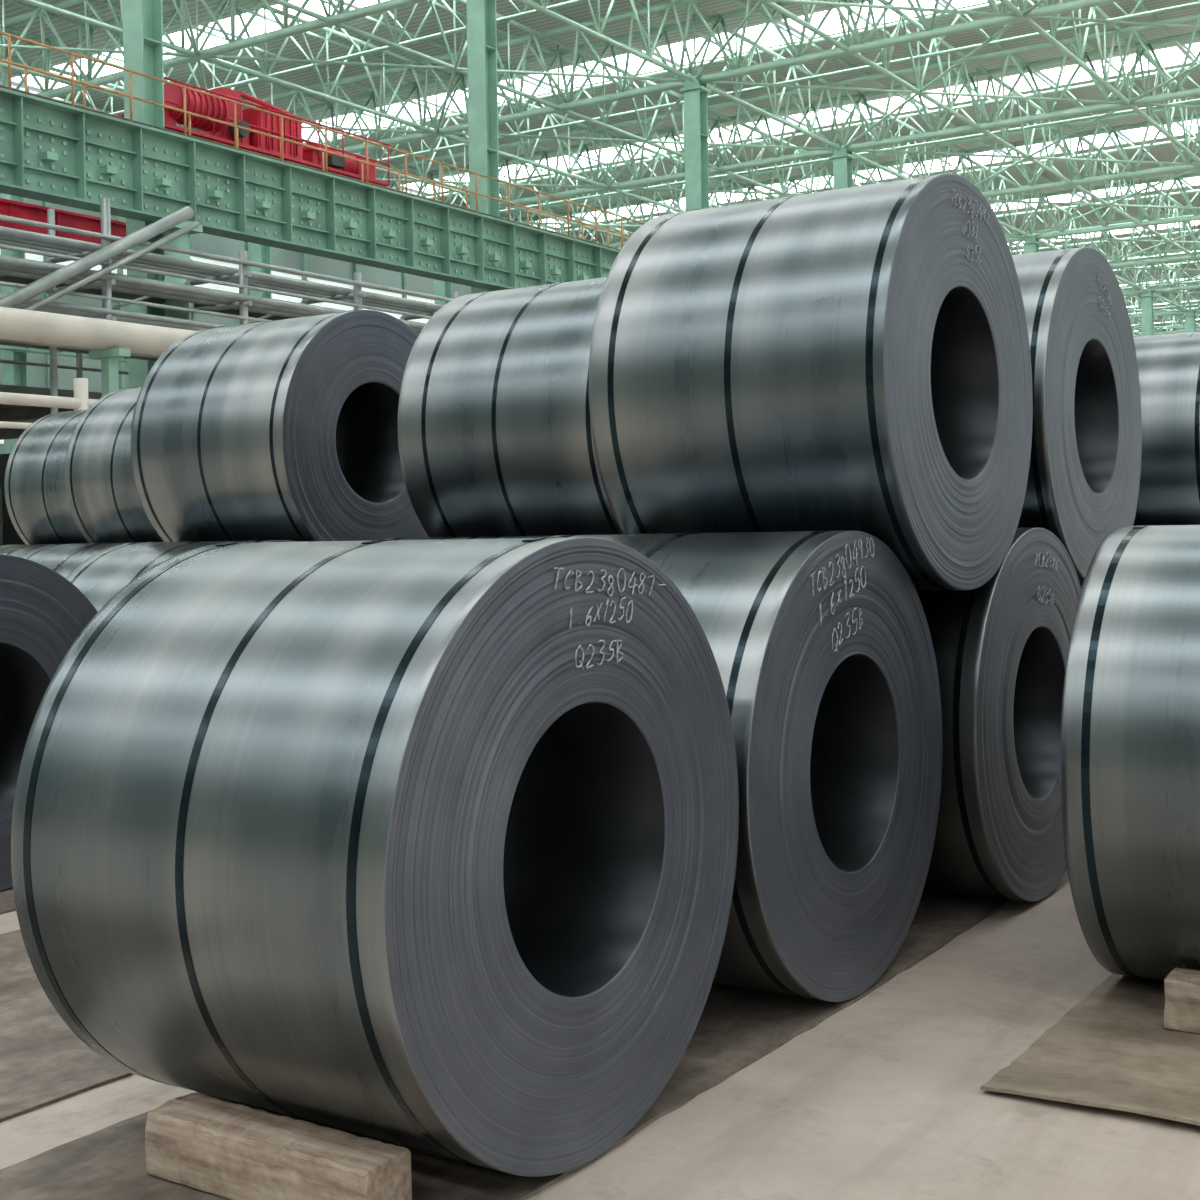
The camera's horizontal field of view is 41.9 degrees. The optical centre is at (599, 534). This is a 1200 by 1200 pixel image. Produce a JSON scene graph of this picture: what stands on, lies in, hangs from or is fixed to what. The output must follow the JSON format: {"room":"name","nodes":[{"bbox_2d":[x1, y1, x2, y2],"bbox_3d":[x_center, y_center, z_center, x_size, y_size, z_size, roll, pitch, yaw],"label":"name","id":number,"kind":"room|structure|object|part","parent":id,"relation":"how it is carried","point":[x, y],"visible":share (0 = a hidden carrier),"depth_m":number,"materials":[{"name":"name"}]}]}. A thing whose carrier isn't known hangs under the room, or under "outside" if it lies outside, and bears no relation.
{"room":"steel coil warehouse","nodes":[
{"label":"steel coil warehouse","id":0,"kind":"room"},
{"bbox_2d":[0,345,127,362],"bbox_3d":[4.654,-8.050,96.336,0.600,1.810,154.000,-1,0,33],"label":"girder","id":1,"kind":"object","parent":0,"point":[2,347],"visible":0.02,"depth_m":57.82,"materials":[{"name":"metal"}]},
{"bbox_2d":[0,198,470,453],"bbox_3d":[-14.159,-8.733,84.176,0.400,21.300,217.000,-1,0,33],"label":"wall","id":2,"kind":"structure","parent":0,"point":[37,376],"depth_m":77.82,"materials":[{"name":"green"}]},
{"bbox_2d":[0,869,1199,1199],"bbox_3d":[23.021,1.401,60.371,88.000,0.200,218.000,-1,0,33],"label":"floor","id":3,"kind":"structure","parent":0,"point":[883,1098],"depth_m":4.50,"materials":[{"name":"concrete"}]},
{"bbox_2d":[0,887,15,914],"bbox_3d":[-1.304,1.698,11.130,2.034,0.011,11.010,-1,0,33],"label":"floor mat","id":4,"kind":"object","parent":3,"relation":"on","point":[7,902],"visible":0.02,"depth_m":7.35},
{"bbox_2d":[0,554,97,890],"bbox_3d":[-3.455,0.911,7.868,1.287,1.633,1.633,-1,0,33],"label":"coil","id":5,"kind":"object","parent":4,"relation":"on","point":[42,613],"visible":0.31,"depth_m":7.81,"materials":[{"name":"grey metal"}]},
{"bbox_2d":[66,540,295,610],"bbox_3d":[-2.417,0.874,9.699,1.285,1.673,1.673,-1,0,33],"label":"coil","id":6,"kind":"object","parent":4,"relation":"on","point":[104,574],"visible":0.06,"depth_m":9.46,"materials":[{"name":"grey metal"}]},
{"bbox_2d":[0,454,24,544],"bbox_3d":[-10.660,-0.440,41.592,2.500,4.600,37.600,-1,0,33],"label":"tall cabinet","id":7,"kind":"object","parent":3,"relation":"on","point":[8,534],"visible":0.02,"depth_m":36.46,"materials":[{"name":"grey metal"}]},
{"bbox_2d":[0,193,27,453],"bbox_3d":[-21.712,-7.008,58.150,0.940,18.100,1.200,-1,0,33],"label":"steel column","id":8,"kind":"structure","parent":3,"relation":"on","point":[13,374],"depth_m":58.03,"materials":[{"name":"green metal"}]},
{"bbox_2d":[0,378,98,428],"bbox_3d":[-8.037,-0.334,25.130,0.217,4.300,15.000,-1,0,33],"label":"pipe","id":9,"kind":"object","parent":3,"relation":"on","point":[80,401],"visible":0.12,"depth_m":24.31,"materials":[{"name":"beige metal"}]},
{"bbox_2d":[0,353,128,439],"bbox_3d":[-10.609,-1.359,47.777,9.800,6.436,52.160,-1,0,33],"label":"platform","id":10,"kind":"object","parent":3,"relation":"on","point":[9,413],"visible":0.02,"depth_m":37.13,"materials":[{"name":"metal"}]},
{"bbox_2d":[0,929,133,1121],"bbox_3d":[-0.072,1.678,8.820,1.935,0.011,11.512,-1,0,33],"label":"floor mat","id":11,"kind":"object","parent":3,"relation":"on","point":[43,1062],"visible":0.04,"depth_m":5.17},
{"bbox_2d":[385,535,558,539],"bbox_3d":[-0.588,0.844,8.385,1.285,1.673,1.673,-1,0,33],"label":"coil","id":12,"kind":"object","parent":11,"relation":"on","point":[483,537],"visible":0.02,"depth_m":8.35,"materials":[{"name":"grey metal"}]},
{"bbox_2d":[398,277,622,537],"bbox_3d":[-0.101,-0.611,9.095,1.357,1.703,1.703,-1,0,33],"label":"coil","id":13,"kind":"object","parent":12,"relation":"on","point":[495,439],"visible":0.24,"depth_m":8.47,"materials":[{"name":"grey metal"}]},
{"bbox_2d":[89,348,130,396],"bbox_3d":[-10.671,-0.655,23.869,0.800,5.030,8.240,-1,0,33],"label":"support","id":14,"kind":"object","parent":3,"relation":"on","point":[108,357],"visible":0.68,"depth_m":27.13,"materials":[{"name":"green paint"}]},
{"bbox_2d":[0,306,195,355],"bbox_3d":[-10.331,-0.948,24.392,0.520,5.503,13.254,-1,0,33],"label":"insulated pipe","id":15,"kind":"object","parent":14,"relation":"attached to","point":[16,324],"visible":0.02,"depth_m":26.54,"materials":[{"name":"beige metal"}]},
{"bbox_2d":[0,1110,227,1199],"bbox_3d":[-1.220,1.697,4.173,0.671,0.011,0.625,-1,0,33],"label":"floor mat","id":16,"kind":"object","parent":3,"relation":"on","point":[108,1163],"depth_m":4.16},
{"bbox_2d":[122,0,202,387],"bbox_3d":[-9.895,-7.204,35.264,1.870,18.100,1.200,-1,0,33],"label":"steel column","id":17,"kind":"structure","parent":3,"relation":"on","point":[142,19],"depth_m":35.35,"materials":[{"name":"green metal"}]},
{"bbox_2d":[0,197,457,413],"bbox_3d":[-4.888,-2.389,39.203,4.020,8.305,36.000,-1,0,33],"label":"pipes","id":18,"kind":"object","parent":3,"relation":"on","point":[33,278],"visible":0.27,"depth_m":30.85,"materials":[{"name":"grey metal"}]},
{"bbox_2d":[250,243,271,322],"bbox_3d":[-14.776,-7.123,68.669,0.940,18.100,1.200,-1,0,33],"label":"steel column","id":19,"kind":"structure","parent":3,"relation":"on","point":[259,253],"depth_m":68.56,"materials":[{"name":"green metal"}]},
{"bbox_2d":[195,1092,582,1199],"bbox_3d":[-0.704,1.688,4.353,1.318,0.011,0.399,-1,0,33],"label":"floor mat","id":20,"kind":"object","parent":3,"relation":"on","point":[433,1176],"depth_m":4.07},
{"bbox_2d":[145,1093,411,1199],"bbox_3d":[-0.831,1.597,3.994,0.777,0.174,0.172,-1,0,33],"label":"chock","id":21,"kind":"object","parent":20,"relation":"on","point":[230,1151],"visible":1,"depth_m":3.94,"materials":[{"name":"brown wood"}]},
{"bbox_2d":[11,537,738,1176],"bbox_3d":[-0.579,0.847,4.564,1.344,1.667,1.667,-1,0,33],"label":"coil","id":22,"kind":"object","parent":20,"relation":"on","point":[431,846],"visible":1,"depth_m":4.00,"materials":[{"name":"grey metal"}]},
{"bbox_2d":[434,279,451,304],"bbox_3d":[-7.840,-7.238,79.188,0.940,18.100,1.200,-1,0,33],"label":"steel column","id":23,"kind":"structure","parent":3,"relation":"on","point":[441,288],"depth_m":79.03,"materials":[{"name":"green metal"}]},
{"bbox_2d":[466,0,499,293],"bbox_3d":[-2.960,-7.319,45.783,1.870,18.100,1.200,-1,0,33],"label":"steel column","id":24,"kind":"structure","parent":3,"relation":"on","point":[481,14],"depth_m":45.90,"materials":[{"name":"green metal"}]},
{"bbox_2d":[0,31,644,290],"bbox_3d":[22.643,-8.976,84.447,1.566,3.025,154.030,-1,0,33],"label":"girder","id":25,"kind":"object","parent":24,"relation":"on","point":[54,151],"visible":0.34,"depth_m":37.11,"materials":[{"name":"green metal"}]},
{"bbox_2d":[0,77,389,243],"bbox_3d":[-14.099,-9.362,38.372,7.750,3.955,18.600,-1,0,33],"label":"crane","id":26,"kind":"object","parent":25,"relation":"on","point":[198,103],"visible":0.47,"depth_m":40.57,"materials":[{"name":"red paint"}]},
{"bbox_3d":[22.999,-9.450,84.224,0.100,0.140,154.000,-1,0,33],"label":"crane rail","id":27,"kind":"part","parent":25,"relation":"part of","materials":[{"name":"green metal"}]},
{"bbox_2d":[680,75,710,210],"bbox_3d":[3.976,-7.434,56.302,1.870,18.100,1.200,-1,0,33],"label":"steel column","id":28,"kind":"structure","parent":3,"relation":"on","point":[695,93],"depth_m":56.37,"materials":[{"name":"green metal"}]},
{"bbox_2d":[608,889,1011,1149],"bbox_3d":[0.733,1.664,5.797,0.550,0.011,3.341,-1,0,33],"label":"floor mat","id":29,"kind":"object","parent":3,"relation":"on","point":[738,1029],"depth_m":5.43,"materials":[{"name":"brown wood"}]},
{"bbox_2d":[551,530,942,1001],"bbox_3d":[0.394,0.828,5.992,1.288,1.673,1.673,-1,0,33],"label":"coil","id":30,"kind":"object","parent":29,"relation":"on","point":[821,644],"visible":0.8,"depth_m":5.51,"materials":[{"name":"grey metal"}]},
{"bbox_2d":[589,173,1032,590],"bbox_3d":[0.947,-0.603,6.676,1.289,1.673,1.673,-1,0,33],"label":"coil","id":31,"kind":"object","parent":30,"relation":"on","point":[858,358],"visible":0.96,"depth_m":6.09,"materials":[{"name":"grey metal"}]},
{"bbox_2d":[916,527,1080,901],"bbox_3d":[1.459,0.810,7.418,1.289,1.673,1.673,-1,0,33],"label":"coil","id":32,"kind":"object","parent":29,"relation":"on","point":[1001,645],"visible":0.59,"depth_m":6.71,"materials":[{"name":"grey metal"}]},
{"bbox_2d":[1012,247,1141,584],"bbox_3d":[1.965,-0.585,8.219,1.289,1.693,1.693,-1,0,33],"label":"coil","id":33,"kind":"object","parent":32,"relation":"on","point":[1083,482],"visible":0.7,"depth_m":7.67,"materials":[{"name":"grey metal"}]},
{"bbox_3d":[4.410,0.761,11.988,1.285,1.673,1.673,-1,0,33],"label":"coil","id":34,"kind":"object","parent":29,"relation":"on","visible":0},
{"bbox_2d":[1133,332,1199,525],"bbox_3d":[3.899,-0.622,11.268,1.283,1.603,1.603,-1,0,33],"label":"coil","id":35,"kind":"object","parent":34,"relation":"on","point":[1168,364],"visible":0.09,"depth_m":10.47,"materials":[{"name":"grey metal"}]},
{"bbox_2d":[830,145,855,189],"bbox_3d":[10.911,-7.549,66.821,1.870,18.100,1.200,-1,0,33],"label":"steel column","id":36,"kind":"structure","parent":3,"relation":"on","point":[842,159],"depth_m":66.88,"materials":[{"name":"green metal"}]},
{"bbox_2d":[1022,234,1040,253],"bbox_3d":[24.782,-7.779,87.858,1.870,18.100,1.200,-1,0,33],"label":"steel column","id":37,"kind":"structure","parent":3,"relation":"on","point":[1031,245],"depth_m":87.86,"materials":[{"name":"green metal"}]},
{"bbox_2d":[981,974,1199,1125],"bbox_3d":[3.305,1.609,6.082,2.092,0.036,4.770,-1,0,33],"label":"sheet","id":38,"kind":"object","parent":3,"relation":"on","point":[1113,1049],"visible":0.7,"depth_m":4.90,"materials":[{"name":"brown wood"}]},
{"bbox_2d":[1060,525,1199,980],"bbox_3d":[2.529,0.792,5.574,1.286,1.673,1.673,-1,0,33],"label":"coil","id":39,"kind":"object","parent":38,"relation":"on","point":[1130,731],"visible":1,"depth_m":5.20,"materials":[{"name":"grey metal"}]},
{"bbox_2d":[1164,967,1199,1034],"bbox_3d":[2.272,1.547,5.022,0.865,0.172,0.164,-1,0,33],"label":"chock","id":40,"kind":"object","parent":38,"relation":"on","point":[1181,985],"visible":1,"depth_m":5.17,"materials":[{"name":"brown wood"}]},
{"bbox_2d":[1140,289,1154,335],"bbox_3d":[38.653,-8.009,108.896,1.870,18.100,1.200,-1,0,33],"label":"steel column","id":41,"kind":"structure","parent":3,"relation":"on","point":[1147,297],"depth_m":108.92,"materials":[{"name":"green metal"}]},
{"bbox_2d":[0,0,1199,336],"bbox_3d":[21.913,-18.160,59.690,86.559,3.244,216.000,-1,0,33],"label":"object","id":42,"kind":"structure","parent":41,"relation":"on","point":[624,90],"depth_m":63.63,"materials":[{"name":"green paint"}]},
{"bbox_2d":[1183,309,1196,332],"bbox_3d":[45.589,-8.124,119.415,1.870,18.100,1.200,-1,0,33],"label":"steel column","id":43,"kind":"structure","parent":3,"relation":"on","point":[1190,317],"depth_m":119.45,"materials":[{"name":"green metal"}]},
{"bbox_3d":[-3.917,1.742,15.248,5.534,0.011,5.010,-1,0,33],"label":"plate","id":44,"kind":"object","parent":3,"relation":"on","visible":0},
{"bbox_2d":[0,543,80,556],"bbox_3d":[-5.671,0.928,15.953,1.285,1.673,1.673,-1,0,33],"label":"coil","id":45,"kind":"object","parent":44,"relation":"on","point":[21,550],"visible":0.04,"depth_m":15.71,"materials":[{"name":"grey metal"}]},
{"bbox_2d":[22,543,126,577],"bbox_3d":[-4.194,0.904,13.470,1.285,1.673,1.673,-1,0,33],"label":"coil","id":46,"kind":"object","parent":44,"relation":"on","point":[63,559],"visible":0.04,"depth_m":13.21,"materials":[{"name":"grey metal"}]},
{"bbox_2d":[65,387,163,542],"bbox_3d":[-3.739,-0.537,14.197,1.285,1.673,1.673,-1,0,33],"label":"coil","id":47,"kind":"object","parent":46,"relation":"on","point":[105,505],"visible":0.18,"depth_m":13.68,"materials":[{"name":"grey metal"}]},
{"bbox_2d":[0,0,1199,333],"bbox_3d":[22.390,-20.066,59.954,88.000,0.150,217.000,-1,0,33],"label":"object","id":48,"kind":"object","parent":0,"point":[540,22],"depth_m":67.22,"materials":[{"name":"green metal"}]},
{"bbox_2d":[11,0,1199,322],"bbox_3d":[21.004,-20.018,60.030,83.600,0.060,191.700,-1,0,33],"label":"skylight panels","id":49,"kind":"object","parent":48,"relation":"attached to","point":[1171,56],"visible":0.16,"depth_m":69.52,"materials":[{"name":"white"}]},
{"bbox_3d":[-1.459,0.858,11.151,1.285,1.673,1.673,-1,0,33],"label":"coil","id":50,"kind":"object","parent":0,"visible":0},
{"bbox_2d":[131,310,428,541],"bbox_3d":[-1.996,-0.583,10.447,1.364,1.703,1.703,-1,0,33],"label":"coil","id":51,"kind":"object","parent":50,"relation":"on","point":[280,429],"visible":0.63,"depth_m":9.84,"materials":[{"name":"grey metal"}]},
{"bbox_3d":[-4.713,0.912,17.406,1.285,1.673,1.673,-1,0,33],"label":"coil","id":52,"kind":"object","parent":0,"visible":0},
{"bbox_2d":[4,410,87,543],"bbox_3d":[-5.216,-0.512,16.680,1.285,1.673,1.673,-1,0,33],"label":"coil","id":53,"kind":"object","parent":52,"relation":"on","point":[37,504],"visible":0.18,"depth_m":16.15,"materials":[{"name":"grey metal"}]}
]}

